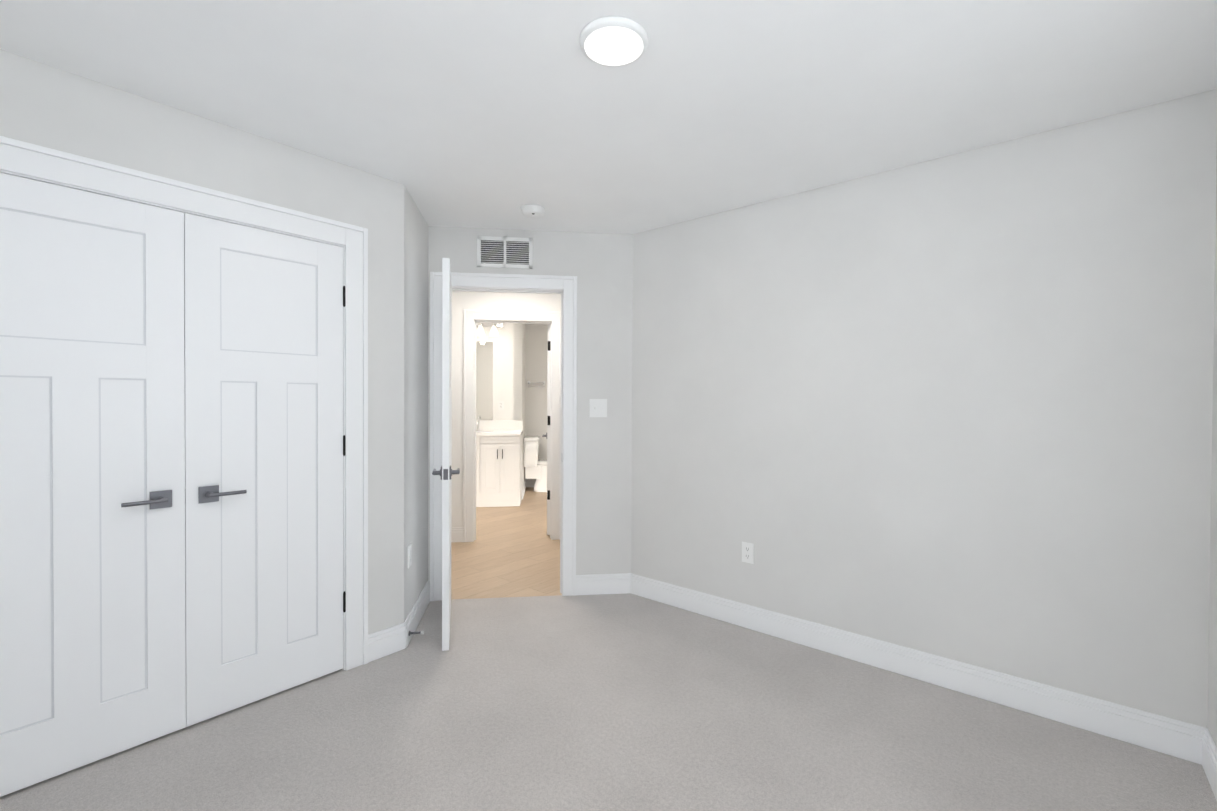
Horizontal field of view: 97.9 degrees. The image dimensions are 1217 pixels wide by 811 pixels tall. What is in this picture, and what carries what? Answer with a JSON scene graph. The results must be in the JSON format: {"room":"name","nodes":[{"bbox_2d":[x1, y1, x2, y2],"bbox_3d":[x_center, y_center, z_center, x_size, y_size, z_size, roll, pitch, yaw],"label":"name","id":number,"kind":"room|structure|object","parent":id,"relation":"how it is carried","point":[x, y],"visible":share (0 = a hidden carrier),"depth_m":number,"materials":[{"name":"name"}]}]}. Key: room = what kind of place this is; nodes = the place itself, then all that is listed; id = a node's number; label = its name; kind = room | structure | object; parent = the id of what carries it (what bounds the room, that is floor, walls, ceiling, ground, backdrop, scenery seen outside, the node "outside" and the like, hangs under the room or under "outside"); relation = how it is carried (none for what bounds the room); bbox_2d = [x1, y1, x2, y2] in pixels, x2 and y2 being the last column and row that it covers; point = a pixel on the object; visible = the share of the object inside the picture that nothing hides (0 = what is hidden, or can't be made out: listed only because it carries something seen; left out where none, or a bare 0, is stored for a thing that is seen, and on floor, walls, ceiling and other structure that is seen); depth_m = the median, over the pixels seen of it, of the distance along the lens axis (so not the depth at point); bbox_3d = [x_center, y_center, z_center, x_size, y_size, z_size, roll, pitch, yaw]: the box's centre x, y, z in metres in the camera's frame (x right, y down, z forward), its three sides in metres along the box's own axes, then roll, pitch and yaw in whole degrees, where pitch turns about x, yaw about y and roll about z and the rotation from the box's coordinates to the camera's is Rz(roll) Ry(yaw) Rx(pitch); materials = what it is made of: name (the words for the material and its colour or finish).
{"room":"empty bedroom","nodes":[
{"label":"empty bedroom","id":0,"kind":"room"},
{"bbox_2d":[0,49,403,634],"bbox_3d":[-1.714,0.066,2.119,0.115,2.440,1.847,1,1,40],"label":"wall","id":1,"kind":"structure","parent":0,"point":[45,105],"depth_m":2.34,"materials":[{"name":"grey paint"}]},
{"bbox_2d":[0,173,185,796],"bbox_3d":[-1.859,0.261,1.845,0.088,2.030,0.616,1,1,40],"label":"closet door","id":2,"kind":"structure","parent":1,"relation":"in","point":[92,533],"depth_m":1.88,"materials":[{"name":"white wood"}]},
{"bbox_2d":[0,136,367,670],"bbox_3d":[-1.712,0.254,2.124,0.117,2.063,1.252,1,1,40],"label":"door frame","id":3,"kind":"structure","parent":1,"relation":"attached to","point":[93,191],"depth_m":2.49,"materials":[{"name":"white wood"}]},
{"bbox_2d":[184,213,345,726],"bbox_3d":[-1.462,0.258,2.318,0.088,2.030,0.616,1,1,40],"label":"closet door","id":4,"kind":"structure","parent":1,"relation":"in","point":[265,453],"depth_m":2.29,"materials":[{"name":"white wood"}]},
{"bbox_2d":[368,623,404,662],"bbox_3d":[-1.139,1.214,2.719,0.015,0.135,0.201,1,1,40],"label":"baseboard","id":5,"kind":"structure","parent":1,"relation":"attached to","point":[385,642],"depth_m":2.71,"materials":[{"name":"white wood"}]},
{"bbox_2d":[404,185,427,621],"bbox_3d":[-1.182,0.058,3.111,0.115,2.440,0.669,0,1,-8],"label":"wall","id":6,"kind":"structure","parent":0,"point":[415,386],"depth_m":3.06,"materials":[{"name":"grey paint"}]},
{"bbox_2d":[408,543,411,567],"bbox_3d":[-1.092,0.826,2.913,0.008,0.116,0.072,0,1,-9],"label":"outlet","id":7,"kind":"object","parent":6,"relation":"attached to","point":[409,555],"visible":1,"depth_m":2.91,"materials":[{"name":"white plastic"}]},
{"bbox_2d":[404,580,429,647],"bbox_3d":[-1.122,1.210,3.133,0.015,0.135,0.669,0,1,-8],"label":"baseboard","id":8,"kind":"structure","parent":6,"relation":"attached to","point":[414,617],"depth_m":3.06,"materials":[{"name":"white wood"}]},
{"bbox_2d":[408,631,423,635],"bbox_3d":[-1.035,1.225,2.854,0.075,0.025,0.026,0,1,-8],"label":"doorstop","id":9,"kind":"object","parent":8,"relation":"attached to","point":[419,632],"visible":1,"depth_m":2.85,"materials":[{"name":"grey metal"}]},
{"bbox_2d":[476,323,523,487],"bbox_3d":[-1.808,0.016,6.958,1.340,2.440,0.115,0,1,-7],"label":"wall","id":10,"kind":"structure","parent":0,"point":[519,356],"depth_m":6.95,"materials":[{"name":"white paint"}]},
{"bbox_2d":[476,342,492,419],"bbox_3d":[-1.813,-0.324,6.893,0.603,1.018,0.005,0,1,-7],"label":"mirror","id":11,"kind":"object","parent":10,"relation":"attached to","point":[484,380],"visible":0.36,"depth_m":6.91,"materials":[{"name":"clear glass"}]},
{"bbox_2d":[476,323,502,336],"bbox_3d":[-1.650,-0.997,6.833,0.550,0.200,0.148,0,1,-7],"label":"vanity light","id":12,"kind":"object","parent":10,"relation":"attached to","point":[481,332],"visible":0.65,"depth_m":6.81,"materials":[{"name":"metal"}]},
{"bbox_2d":[476,420,522,431],"bbox_3d":[-1.750,0.259,6.897,1.254,0.132,0.020,0,1,-7],"label":"backsplash","id":13,"kind":"structure","parent":10,"relation":"attached to","point":[481,425],"depth_m":6.92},
{"bbox_2d":[451,291,560,527],"bbox_3d":[-1.049,0.040,4.973,3.200,2.440,0.115,0,1,-7],"label":"wall","id":14,"kind":"structure","parent":0,"point":[461,301],"depth_m":4.88,"materials":[{"name":"white paint"}]},
{"bbox_2d":[451,527,462,541],"bbox_3d":[-1.985,1.190,4.811,1.310,0.135,0.015,0,1,-7],"label":"baseboard","id":15,"kind":"structure","parent":14,"relation":"attached to","point":[456,534],"depth_m":4.87,"materials":[{"name":"white wood"}]},
{"bbox_2d":[463,309,560,541],"bbox_3d":[-0.895,0.190,4.992,0.900,2.140,0.157,0,1,-7],"label":"door frame","id":16,"kind":"structure","parent":14,"relation":"attached to","point":[470,317],"depth_m":4.92,"materials":[{"name":"white wood"}]},
{"bbox_2d":[542,324,550,534],"bbox_3d":[-0.611,0.230,5.443,0.140,2.030,0.716,0,1,-7],"label":"bathroom door","id":17,"kind":"structure","parent":14,"relation":"in","point":[547,435],"depth_m":5.10,"materials":[{"name":"white wood"}]},
{"bbox_2d":[451,487,561,599],"bbox_3d":[-1.147,1.276,5.783,3.200,0.050,4.600,0,1,-7],"label":"floor","id":18,"kind":"structure","parent":0,"point":[514,551],"depth_m":4.44,"materials":[{"name":"brown wood"}]},
{"bbox_2d":[476,436,521,506],"bbox_3d":[-1.726,0.799,6.627,1.242,0.878,0.574,0,1,-7],"label":"bathroom vanity","id":19,"kind":"object","parent":18,"relation":"on","point":[498,463],"depth_m":6.42,"materials":[{"name":"white wood"}]},
{"bbox_2d":[476,432,522,435],"bbox_3d":[-1.718,0.344,6.625,1.254,0.032,0.569,0,1,-7],"label":"countertop","id":20,"kind":"structure","parent":19,"relation":"on","point":[477,433],"depth_m":6.40,"materials":[{"name":"white stone"}]},
{"bbox_2d":[524,436,546,491],"bbox_3d":[-0.838,0.840,7.616,0.737,0.784,0.474,0,1,-7],"label":"toilet","id":21,"kind":"object","parent":18,"relation":"on","point":[535,468],"visible":0.67,"depth_m":7.48,"materials":[{"name":"white ceramic"}]},
{"bbox_2d":[524,324,527,479],"bbox_3d":[-1.256,0.013,7.514,0.115,2.440,0.840,0,1,-7],"label":"wall","id":22,"kind":"structure","parent":0,"point":[525,326],"depth_m":7.94,"materials":[{"name":"white paint"}]},
{"bbox_2d":[522,479,525,498],"bbox_3d":[-1.190,1.166,7.473,0.015,0.135,0.970,0,1,-7],"label":"baseboard","id":23,"kind":"structure","parent":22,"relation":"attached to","point":[523,488],"depth_m":7.38,"materials":[{"name":"white wood"}]},
{"bbox_2d":[428,226,632,581],"bbox_3d":[-0.484,0.056,3.589,1.402,2.440,0.115,0,1,-7],"label":"wall","id":24,"kind":"structure","parent":0,"point":[599,266],"depth_m":3.58,"materials":[{"name":"grey paint"}]},
{"bbox_2d":[432,258,459,650],"bbox_3d":[-0.944,0.252,3.104,0.140,2.030,0.766,0,1,-16],"label":"bedroom door","id":25,"kind":"structure","parent":24,"relation":"in","point":[445,472],"depth_m":2.74,"materials":[{"name":"white wood"}]},
{"bbox_2d":[430,272,576,600],"bbox_3d":[-0.694,0.205,3.566,0.950,2.140,0.157,0,1,-7],"label":"door frame","id":26,"kind":"structure","parent":24,"relation":"attached to","point":[567,285],"depth_m":3.52,"materials":[{"name":"white wood"}]},
{"bbox_2d":[477,236,532,268],"bbox_3d":[-0.682,-1.009,3.492,0.360,0.200,0.010,0,1,-7],"label":"air vent","id":27,"kind":"object","parent":24,"relation":"in","point":[507,252],"visible":1,"depth_m":3.49,"materials":[{"name":"white plastic"}]},
{"bbox_2d":[590,399,606,416],"bbox_3d":[-0.068,0.018,3.571,0.118,0.124,0.017,0,1,-7],"label":"double light switch","id":28,"kind":"object","parent":24,"relation":"attached to","point":[598,407],"visible":1,"depth_m":3.57,"materials":[{"name":"white plastic"}]},
{"bbox_2d":[576,573,630,594],"bbox_3d":[-0.027,1.210,3.589,0.387,0.135,0.015,0,1,-7],"label":"baseboard","id":29,"kind":"structure","parent":24,"relation":"attached to","point":[597,584],"depth_m":3.58,"materials":[{"name":"white wood"}]},
{"bbox_2d":[528,325,547,459],"bbox_3d":[-0.890,0.009,8.042,0.965,2.440,0.115,0,1,-7],"label":"wall","id":30,"kind":"structure","parent":0,"point":[537,334],"depth_m":7.96,"materials":[{"name":"white paint"}]},
{"bbox_2d":[526,479,535,486],"bbox_3d":[-0.828,1.163,7.996,0.855,0.135,0.015,0,1,-7],"label":"baseboard","id":31,"kind":"structure","parent":30,"relation":"attached to","point":[530,482],"depth_m":7.95,"materials":[{"name":"white wood"}]},
{"bbox_2d":[527,381,544,386],"bbox_3d":[-1.077,-0.317,7.889,0.269,0.088,0.136,0,1,-7],"label":"towel rail","id":32,"kind":"object","parent":30,"relation":"attached to","point":[528,382],"visible":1,"depth_m":7.87,"materials":[{"name":"silver metal"}]},
{"bbox_2d":[0,593,1216,810],"bbox_3d":[-0.340,1.319,1.852,3.756,0.050,3.340,1,1,40],"label":"floor","id":33,"kind":"structure","parent":0,"point":[628,701],"depth_m":2.04,"materials":[{"name":"grey carpet"}]},
{"bbox_2d":[0,0,1216,324],"bbox_3d":[-0.774,-1.214,4.485,8.256,0.080,6.862,1,1,40],"label":"ceiling","id":34,"kind":"structure","parent":0,"point":[494,114],"depth_m":1.87,"materials":[{"name":"white paint"}]},
{"bbox_2d":[521,204,544,217],"bbox_3d":[-0.444,-1.137,3.115,0.140,0.044,0.140,1,1,40],"label":"smoke detector","id":35,"kind":"object","parent":34,"relation":"attached to","point":[532,211],"visible":1,"depth_m":3.07,"materials":[{"name":"white plastic"}]},
{"bbox_2d":[579,16,647,66],"bbox_3d":[0.017,-1.125,1.660,0.216,0.034,0.216,1,1,40],"label":"recessed light","id":36,"kind":"object","parent":34,"relation":"in","point":[613,41],"visible":1,"depth_m":1.62,"materials":[{"name":"white plastic"}]},
{"bbox_2d":[631,89,1216,727],"bbox_3d":[1.230,0.071,2.782,2.801,2.440,0.115,1,1,40],"label":"wall","id":37,"kind":"structure","parent":0,"point":[957,407],"depth_m":2.39,"materials":[{"name":"grey paint"}]},
{"bbox_2d":[742,542,753,563],"bbox_3d":[0.805,0.852,3.064,0.072,0.116,0.008,1,1,40],"label":"electrical outlet","id":38,"kind":"object","parent":37,"relation":"attached to","point":[747,552],"visible":1,"depth_m":3.06,"materials":[{"name":"white plastic"}]},
{"bbox_2d":[630,573,1204,764],"bbox_3d":[1.156,1.224,2.766,2.642,0.135,0.015,1,1,40],"label":"baseboard","id":39,"kind":"structure","parent":37,"relation":"attached to","point":[1164,734],"depth_m":2.40,"materials":[{"name":"white wood"}]},
{"bbox_2d":[1207,153,1216,746],"bbox_3d":[1.171,0.093,0.623,0.115,2.440,3.267,1,1,40],"label":"wall","id":40,"kind":"structure","parent":0,"point":[1212,697],"depth_m":1.88,"materials":[{"name":"grey paint"}]},
{"bbox_2d":[1202,727,1216,800],"bbox_3d":[1.153,1.244,0.721,0.015,0.135,3.152,1,1,40],"label":"baseboard","id":41,"kind":"structure","parent":40,"relation":"attached to","point":[1209,756],"depth_m":1.83,"materials":[{"name":"white wood"}]}
]}

